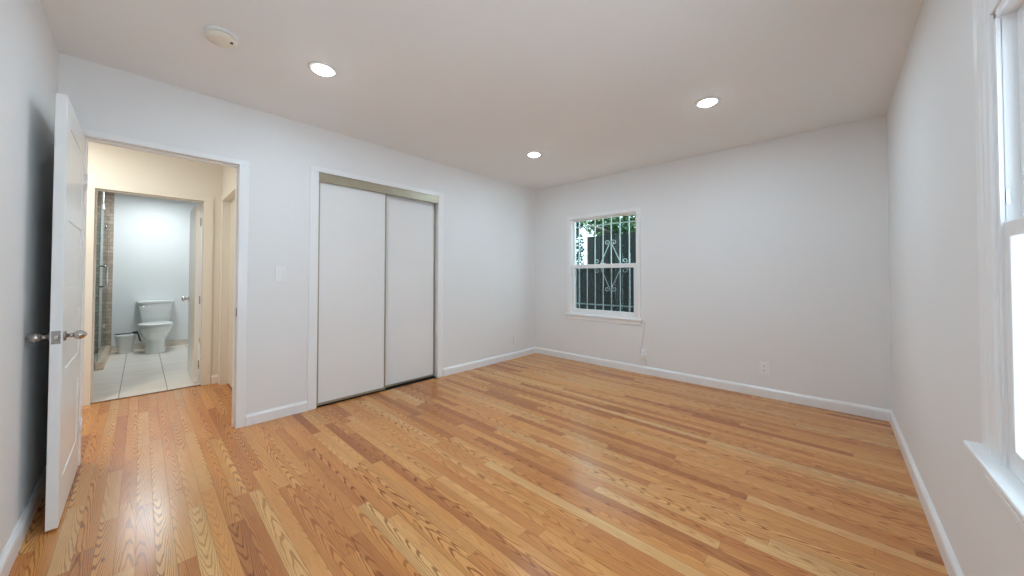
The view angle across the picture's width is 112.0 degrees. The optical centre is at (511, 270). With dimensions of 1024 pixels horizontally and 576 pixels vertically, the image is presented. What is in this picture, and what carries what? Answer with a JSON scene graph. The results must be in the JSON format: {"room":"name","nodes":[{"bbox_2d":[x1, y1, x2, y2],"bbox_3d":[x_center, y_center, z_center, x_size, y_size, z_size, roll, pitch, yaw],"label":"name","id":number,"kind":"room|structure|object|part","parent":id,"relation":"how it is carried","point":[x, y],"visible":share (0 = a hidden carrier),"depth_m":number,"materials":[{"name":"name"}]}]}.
{"room":"empty bedroom","nodes":[
{"label":"empty bedroom","id":0,"kind":"room"},
{"bbox_2d":[0,0,58,555],"bbox_3d":[-1.360,-0.073,0.715,3.609,2.440,0.120,-1,-1,43],"label":"wall","id":1,"kind":"structure","parent":0,"point":[29,53],"depth_m":1.48,"materials":[{"name":"white paint"}]},
{"bbox_2d":[0,467,45,575],"bbox_3d":[-1.321,1.103,0.750,3.593,0.088,0.016,-1,-1,43],"label":"baseboard","id":2,"kind":"structure","parent":1,"relation":"attached to","point":[9,554],"depth_m":1.47,"materials":[{"name":"white wood"}]},
{"bbox_2d":[94,191,202,353],"bbox_3d":[-5.904,0.003,5.442,0.114,2.440,3.000,-1,-1,43],"label":"wall","id":3,"kind":"structure","parent":0,"point":[151,244],"depth_m":5.46,"materials":[{"name":"white paint"}]},
{"bbox_2d":[111,338,199,351],"bbox_3d":[-5.478,1.188,5.809,0.012,0.085,1.650,-1,-1,43],"label":"baseboard","id":4,"kind":"structure","parent":3,"relation":"attached to","point":[181,341],"depth_m":5.65,"materials":[{"name":"beige tile"}]},
{"bbox_2d":[87,142,222,383],"bbox_3d":[-4.045,-0.040,2.842,0.120,2.440,2.530,-1,-1,43],"label":"wall","id":5,"kind":"structure","parent":0,"point":[107,164],"depth_m":3.45,"materials":[{"name":"beige paint"}]},
{"bbox_2d":[82,182,213,405],"bbox_3d":[-3.529,0.204,3.385,0.138,1.972,0.881,-1,-1,43],"label":"door frame","id":6,"kind":"structure","parent":5,"relation":"attached to","point":[208,202],"depth_m":3.25,"materials":[{"name":"beige paint"}]},
{"bbox_2d":[181,203,201,382],"bbox_3d":[-3.611,0.236,3.920,0.720,1.903,0.166,-1,-1,43],"label":"door","id":7,"kind":"structure","parent":5,"relation":"in","point":[193,298],"depth_m":3.73,"materials":[{"name":"white wood"}]},
{"bbox_2d":[211,375,217,383],"bbox_3d":[-3.158,1.152,3.675,0.016,0.088,0.068,-1,-1,43],"label":"baseboard","id":8,"kind":"structure","parent":5,"relation":"attached to","point":[214,378],"depth_m":3.67,"materials":[{"name":"white wood"}]},
{"bbox_2d":[222,166,235,193],"bbox_3d":[-2.618,-0.029,3.324,1.550,2.440,0.120,-1,-1,43],"label":"wall","id":9,"kind":"structure","parent":0,"point":[228,179],"depth_m":3.52,"materials":[{"name":"beige paint"}]},
{"bbox_2d":[218,181,234,384],"bbox_3d":[-2.778,0.185,3.377,0.904,2.012,0.014,-1,-1,43],"label":"door frame","id":10,"kind":"structure","parent":9,"relation":"attached to","point":[231,189],"depth_m":3.63,"materials":[{"name":"beige paint"}]},
{"bbox_2d":[221,191,234,386],"bbox_3d":[-2.732,0.217,3.425,0.780,1.950,0.120,-1,-1,43],"label":"door","id":11,"kind":"structure","parent":9,"relation":"in","point":[229,202],"depth_m":3.65,"materials":[{"name":"beige paint"}]},
{"bbox_2d":[58,52,535,413],"bbox_3d":[-1.225,-0.023,3.594,0.120,2.440,4.516,-1,-1,43],"label":"wall","id":12,"kind":"structure","parent":0,"point":[489,242],"depth_m":2.88,"materials":[{"name":"white paint"}]},
{"bbox_2d":[26,93,87,531],"bbox_3d":[-2.306,0.177,1.796,0.744,1.950,0.173,-1,-1,43],"label":"door","id":13,"kind":"structure","parent":12,"relation":"in","point":[70,182],"depth_m":1.59,"materials":[{"name":"white wood"}]},
{"bbox_3d":[-2.115,0.298,1.541,0.043,0.043,0.063,-1,-1,43],"label":"knob","id":14,"kind":"part","parent":13,"relation":"part of","materials":[{"name":"silver metal"}]},
{"bbox_3d":[-2.039,0.298,1.544,0.003,0.058,0.026,-1,-1,43],"label":"latch plate","id":15,"kind":"part","parent":13,"relation":"part of","materials":[{"name":"metal"}]},
{"bbox_3d":[-2.308,0.784,1.786,0.530,0.368,0.027,-1,-1,43],"label":"panel","id":16,"kind":"part","parent":13,"relation":"part of","materials":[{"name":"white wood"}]},
{"bbox_3d":[-2.307,0.334,1.794,0.530,0.268,0.027,-1,-1,43],"label":"panel","id":17,"kind":"part","parent":13,"relation":"part of","materials":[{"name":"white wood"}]},
{"bbox_3d":[-2.306,-0.076,1.801,0.530,0.328,0.027,-1,-1,43],"label":"panel","id":18,"kind":"part","parent":13,"relation":"part of","materials":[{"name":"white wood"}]},
{"bbox_3d":[-2.306,-0.506,1.808,0.530,0.348,0.027,-1,-1,43],"label":"panel","id":19,"kind":"part","parent":13,"relation":"part of","materials":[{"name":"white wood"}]},
{"bbox_3d":[-2.040,0.300,1.621,0.043,0.043,0.063,-1,-1,43],"label":"knob","id":20,"kind":"part","parent":13,"relation":"part of","materials":[{"name":"silver metal"}]},
{"bbox_2d":[78,129,248,465],"bbox_3d":[-2.361,0.165,2.368,0.134,2.018,0.858,-1,-1,43],"label":"door frame","id":21,"kind":"structure","parent":12,"relation":"attached to","point":[243,165],"depth_m":2.60,"materials":[{"name":"white wood"}]},
{"bbox_2d":[245,400,306,425],"bbox_3d":[-1.880,1.138,2.776,0.012,0.088,0.420,-1,-1,43],"label":"baseboard","id":22,"kind":"structure","parent":12,"relation":"attached to","point":[294,408],"depth_m":2.76,"materials":[{"name":"white wood"}]},
{"bbox_2d":[275,267,285,280],"bbox_3d":[-1.876,0.025,2.799,0.011,0.118,0.073,-1,-1,43],"label":"light switch","id":23,"kind":"object","parent":12,"relation":"attached to","point":[280,272],"visible":1,"depth_m":2.80,"materials":[{"name":"white plastic"}]},
{"bbox_2d":[307,165,443,410],"bbox_3d":[-1.308,0.148,3.498,0.134,2.095,1.386,-1,-1,43],"label":"door frame","id":24,"kind":"structure","parent":12,"relation":"attached to","point":[314,170],"depth_m":3.00,"materials":[{"name":"white wood"}]},
{"bbox_2d":[319,172,438,203],"bbox_3d":[-1.297,-0.812,3.506,0.112,0.084,1.243,-1,-1,43],"label":"closet track","id":25,"kind":"object","parent":12,"relation":"attached to","point":[323,177],"visible":0.98,"depth_m":3.38,"materials":[{"name":"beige metal"}]},
{"bbox_2d":[443,347,535,375],"bbox_3d":[-0.213,1.172,4.561,0.016,0.088,1.688,-1,-1,43],"label":"baseboard","id":26,"kind":"structure","parent":12,"relation":"attached to","point":[496,359],"depth_m":4.43,"materials":[{"name":"white wood"}]},
{"bbox_2d":[8,343,948,575],"bbox_3d":[-2.065,1.232,3.355,8.549,0.080,6.256,-1,-1,43],"label":"floor","id":27,"kind":"structure","parent":0,"point":[535,464],"depth_m":1.89,"materials":[{"name":"brown wood"}]},
{"bbox_2d":[94,346,110,369],"bbox_3d":[-5.529,1.161,4.677,1.440,0.098,0.073,-1,-1,43],"label":"shower curb","id":28,"kind":"object","parent":27,"relation":"on","point":[100,364],"visible":0.86,"depth_m":4.37,"materials":[{"name":"beige stone"}]},
{"bbox_2d":[98,204,108,359],"bbox_3d":[-5.528,0.149,4.703,1.430,1.917,0.071,-1,-1,42],"label":"shower door","id":29,"kind":"structure","parent":28,"relation":"on","point":[104,217],"depth_m":4.58,"materials":[{"name":"clear glass"}]},
{"bbox_3d":[-5.143,0.070,4.361,0.020,0.279,0.060,-1,-1,43],"label":"handle","id":30,"kind":"part","parent":29,"relation":"part of","materials":[{"name":"silver metal"}]},
{"bbox_3d":[-5.874,0.154,4.995,0.525,1.917,0.010,-1,-1,43],"label":"fixed glass panel","id":31,"kind":"part","parent":29,"relation":"part of","materials":[{"name":"clear glass"}]},
{"bbox_2d":[114,334,136,353],"bbox_3d":[-5.739,1.083,5.129,0.226,0.270,0.226,-1,-1,43],"label":"waste bin","id":32,"kind":"object","parent":27,"relation":"on","point":[124,343],"visible":0.91,"depth_m":5.07,"materials":[{"name":"white plastic"}]},
{"bbox_2d":[115,331,141,341],"bbox_3d":[-5.685,0.974,5.123,0.296,0.169,0.052,1,-1,-28],"label":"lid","id":33,"kind":"object","parent":32,"relation":"on","point":[133,332],"visible":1,"depth_m":5.14,"materials":[{"name":"black plastic"}]},
{"bbox_2d":[90,385,199,403],"bbox_3d":[-3.504,1.187,3.344,0.030,0.006,0.731,-1,-1,43],"label":"threshold","id":34,"kind":"object","parent":27,"relation":"on","point":[194,385],"visible":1,"depth_m":3.31,"materials":[{"name":"brown wood"}]},
{"bbox_2d":[136,299,174,353],"bbox_3d":[-5.465,0.840,5.298,0.710,0.762,0.420,-1,-1,43],"label":"toilet","id":35,"kind":"object","parent":27,"relation":"on","point":[155,325],"visible":1,"depth_m":5.25,"materials":[{"name":"white ceramic"}]},
{"bbox_3d":[-5.644,0.664,5.468,0.208,0.320,0.394,-1,-1,43],"label":"tank","id":36,"kind":"part","parent":35,"relation":"part of","materials":[{"name":"white ceramic"}]},
{"bbox_3d":[-5.400,1.024,5.234,0.512,0.392,0.360,-1,-1,43],"label":"bowl","id":37,"kind":"part","parent":35,"relation":"part of","materials":[{"name":"white ceramic"}]},
{"bbox_3d":[-5.643,0.483,5.470,0.224,0.042,0.420,-1,-1,43],"label":"tank lid","id":38,"kind":"part","parent":35,"relation":"part of","materials":[{"name":"white ceramic"}]},
{"bbox_3d":[-5.375,0.817,5.215,0.460,0.018,0.376,-1,-1,43],"label":"seat","id":39,"kind":"part","parent":35,"relation":"part of","materials":[{"name":"white plastic"}]},
{"bbox_3d":[-5.375,0.792,5.214,0.462,0.025,0.380,-1,-1,43],"label":"seat lid","id":40,"kind":"part","parent":35,"relation":"part of","materials":[{"name":"white plastic"}]},
{"bbox_2d":[316,376,436,407],"bbox_3d":[-1.300,1.191,3.471,0.081,0.009,1.243,-1,-1,43],"label":"floor guide","id":41,"kind":"object","parent":27,"relation":"on","point":[431,377],"visible":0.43,"depth_m":3.50,"materials":[{"name":"metal"}]},
{"bbox_2d":[316,182,386,405],"bbox_3d":[-1.488,0.182,3.247,0.024,1.993,0.629,-1,-1,43],"label":"door","id":42,"kind":"structure","parent":41,"relation":"on","point":[351,316],"depth_m":3.22,"materials":[{"name":"white wood"}]},
{"bbox_3d":[-1.698,0.178,3.022,0.024,1.993,0.013,-1,-1,43],"label":"edge frame","id":43,"kind":"part","parent":42,"relation":"part of","materials":[{"name":"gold metal"}]},
{"bbox_3d":[-1.490,1.168,3.229,0.020,0.022,0.603,-1,-1,43],"label":"rail","id":44,"kind":"part","parent":42,"relation":"part of","materials":[{"name":"gold metal"}]},
{"bbox_3d":[-1.278,0.187,3.472,0.024,1.993,0.013,-1,-1,43],"label":"edge frame","id":45,"kind":"part","parent":42,"relation":"part of","materials":[{"name":"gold metal"}]},
{"bbox_2d":[385,194,434,387],"bbox_3d":[-1.107,0.191,3.714,0.024,1.993,0.638,-1,-1,43],"label":"door","id":46,"kind":"structure","parent":41,"relation":"on","point":[410,223],"depth_m":3.71,"materials":[{"name":"white wood"}]},
{"bbox_3d":[-1.109,1.177,3.697,0.020,0.022,0.612,-1,-1,43],"label":"rail","id":47,"kind":"part","parent":46,"relation":"part of","materials":[{"name":"gold metal"}]},
{"bbox_3d":[-0.894,0.196,3.942,0.024,1.993,0.013,-1,-1,43],"label":"edge frame","id":48,"kind":"part","parent":46,"relation":"part of","materials":[{"name":"gold metal"}]},
{"bbox_2d":[40,0,923,190],"bbox_3d":[-2.061,-1.297,3.400,8.549,0.100,6.256,-1,-1,43],"label":"ceiling","id":49,"kind":"structure","parent":0,"point":[598,88],"depth_m":2.14,"materials":[{"name":"white paint"}]},
{"bbox_2d":[102,191,105,210],"bbox_3d":[-5.655,-1.028,4.786,0.048,0.400,0.051,-1,-1,43],"label":"shower","id":50,"kind":"object","parent":49,"relation":"hanging from","point":[103,193],"visible":0.56,"depth_m":4.79,"materials":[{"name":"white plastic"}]},
{"bbox_3d":[-5.668,-1.068,4.792,0.021,0.320,0.022,-1,-1,43],"label":"rail","id":51,"kind":"part","parent":50,"relation":"part of","materials":[{"name":"white metal"}]},
{"bbox_2d":[204,25,238,48],"bbox_3d":[-1.564,-1.252,1.863,0.144,0.044,0.144,-1,-1,43],"label":"smoke detector","id":52,"kind":"object","parent":49,"relation":"attached to","point":[219,36],"visible":1,"depth_m":1.83,"materials":[{"name":"white plastic"}]},
{"bbox_2d":[308,61,337,76],"bbox_3d":[-1.187,-1.256,2.169,0.164,0.024,0.164,-1,-1,43],"label":"recessed light","id":53,"kind":"object","parent":49,"relation":"in","point":[320,68],"visible":1,"depth_m":2.15,"materials":[{"name":"white plastic"}]},
{"bbox_2d":[526,151,541,156],"bbox_3d":[0.234,-1.227,3.663,0.164,0.024,0.164,-1,-1,43],"label":"recessed light","id":54,"kind":"object","parent":49,"relation":"in","point":[532,153],"visible":1,"depth_m":3.63,"materials":[{"name":"white plastic"}]},
{"bbox_2d":[695,96,719,107],"bbox_3d":[1.452,-1.245,2.567,0.164,0.024,0.164,-1,-1,43],"label":"recessed light","id":55,"kind":"object","parent":49,"relation":"in","point":[708,101],"visible":1,"depth_m":2.54,"materials":[{"name":"white plastic"}]},
{"bbox_2d":[536,115,891,409],"bbox_3d":[1.734,-0.011,4.019,3.869,2.440,0.140,-1,-1,43],"label":"wall","id":56,"kind":"structure","parent":0,"point":[775,252],"depth_m":3.35,"materials":[{"name":"white paint"}]},
{"bbox_2d":[566,207,642,324],"bbox_3d":[1.197,-0.051,4.499,1.064,1.404,0.170,-1,-1,43],"label":"window","id":57,"kind":"structure","parent":56,"relation":"in","point":[634,318],"depth_m":4.48,"materials":[{"name":"white wood"}]},
{"bbox_3d":[1.176,0.247,4.483,0.921,0.672,0.030,-1,-1,43],"label":"sash","id":58,"kind":"part","parent":57,"relation":"part of","materials":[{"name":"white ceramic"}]},
{"bbox_3d":[1.166,0.592,4.455,1.064,0.024,0.080,-1,-1,43],"label":"sill","id":59,"kind":"part","parent":57,"relation":"part of","materials":[{"name":"white ceramic"}]},
{"bbox_3d":[1.200,-0.374,4.518,0.921,0.659,0.028,-1,-1,43],"label":"sash","id":60,"kind":"part","parent":57,"relation":"part of","materials":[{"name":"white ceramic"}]},
{"bbox_2d":[638,322,646,365],"bbox_3d":[1.536,0.863,4.067,0.095,0.519,0.034,-1,-1,43],"label":"cable","id":61,"kind":"object","parent":57,"relation":"hanging from","point":[642,355],"visible":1,"depth_m":4.06,"materials":[{"name":"white plastic"}]},
{"bbox_2d":[576,215,635,311],"bbox_3d":[1.258,-0.082,4.580,1.144,1.440,0.032,-1,-1,43],"label":"bars","id":62,"kind":"object","parent":56,"relation":"in","point":[628,221],"visible":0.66,"depth_m":4.62,"materials":[{"name":"paint"}]},
{"bbox_2d":[640,349,645,358],"bbox_3d":[1.548,0.982,4.071,0.070,0.114,0.010,-1,-1,43],"label":"electrical outlet","id":63,"kind":"object","parent":56,"relation":"attached to","point":[643,351],"visible":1,"depth_m":4.07,"materials":[{"name":"white plastic"}]},
{"bbox_2d":[536,347,891,421],"bbox_3d":[1.677,1.164,3.942,3.593,0.088,0.016,-1,-1,43],"label":"baseboard","id":64,"kind":"structure","parent":56,"relation":"attached to","point":[839,406],"depth_m":3.40,"materials":[{"name":"white wood"}]},
{"bbox_2d":[760,362,768,374],"bbox_3d":[2.395,0.925,3.282,0.070,0.114,0.010,-1,-1,43],"label":"electrical outlet","id":65,"kind":"object","parent":56,"relation":"attached to","point":[764,367],"visible":1,"depth_m":3.28,"materials":[{"name":"white plastic"}]},
{"bbox_2d":[887,0,1023,575],"bbox_3d":[1.510,-0.063,1.045,0.140,2.440,4.516,-1,-1,43],"label":"wall","id":66,"kind":"structure","parent":0,"point":[935,322],"depth_m":1.41,"materials":[{"name":"white paint"}]},
{"bbox_2d":[889,411,963,575],"bbox_3d":[1.487,1.114,1.115,0.016,0.088,4.380,-1,-1,43],"label":"baseboard","id":67,"kind":"structure","parent":66,"relation":"attached to","point":[952,566],"depth_m":1.60,"materials":[{"name":"white wood"}]},
{"bbox_2d":[963,0,1023,530],"bbox_3d":[0.840,-0.122,0.360,0.186,1.399,1.718,-1,-1,43],"label":"window","id":68,"kind":"structure","parent":66,"relation":"in","point":[998,25],"depth_m":0.89,"materials":[{"name":"white wood"}]},
{"bbox_3d":[0.800,-0.163,0.401,0.020,1.315,1.631,-1,-1,43],"label":"casing","id":69,"kind":"part","parent":68,"relation":"part of","materials":[{"name":"white wood"}]},
{"bbox_3d":[0.839,0.502,0.349,0.186,0.018,1.718,-1,-1,43],"label":"sill","id":70,"kind":"part","parent":68,"relation":"part of","materials":[{"name":"white wood"}]},
{"bbox_3d":[0.813,0.180,0.382,0.024,0.628,1.343,-1,-1,43],"label":"sash","id":71,"kind":"part","parent":68,"relation":"part of","materials":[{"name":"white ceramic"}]},
{"bbox_3d":[0.834,-0.380,0.374,0.024,0.577,1.343,-1,-1,43],"label":"sash","id":72,"kind":"part","parent":68,"relation":"part of","materials":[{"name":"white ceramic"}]},
{"label":"outside","id":73,"kind":"structure","parent":0,"visible":0},
{"bbox_3d":[2.138,1.519,10.192,11.769,0.100,9.444,-1,-1,43],"label":"ground","id":74,"kind":"structure","parent":73,"visible":0},
{"bbox_2d":[576,221,585,264],"bbox_3d":[0.984,-0.161,7.904,1.600,3.174,1.005,-1,-1,43],"label":"shrub","id":75,"kind":"object","parent":74,"relation":"on","point":[582,247],"visible":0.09,"depth_m":7.53,"materials":[{"name":"green plant"}]},
{"bbox_2d":[576,232,635,311],"bbox_3d":[1.538,0.365,6.395,6.494,2.051,0.060,-1,-1,43],"label":"fence","id":76,"kind":"object","parent":74,"relation":"on","point":[624,237],"visible":0.09,"depth_m":6.18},
{"bbox_2d":[581,215,635,235],"bbox_3d":[2.396,-0.319,6.976,1.779,3.470,1.752,-1,-1,43],"label":"tree","id":77,"kind":"object","parent":74,"relation":"on","point":[624,226],"visible":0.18,"depth_m":6.70,"materials":[{"name":"green plant"}]}
]}

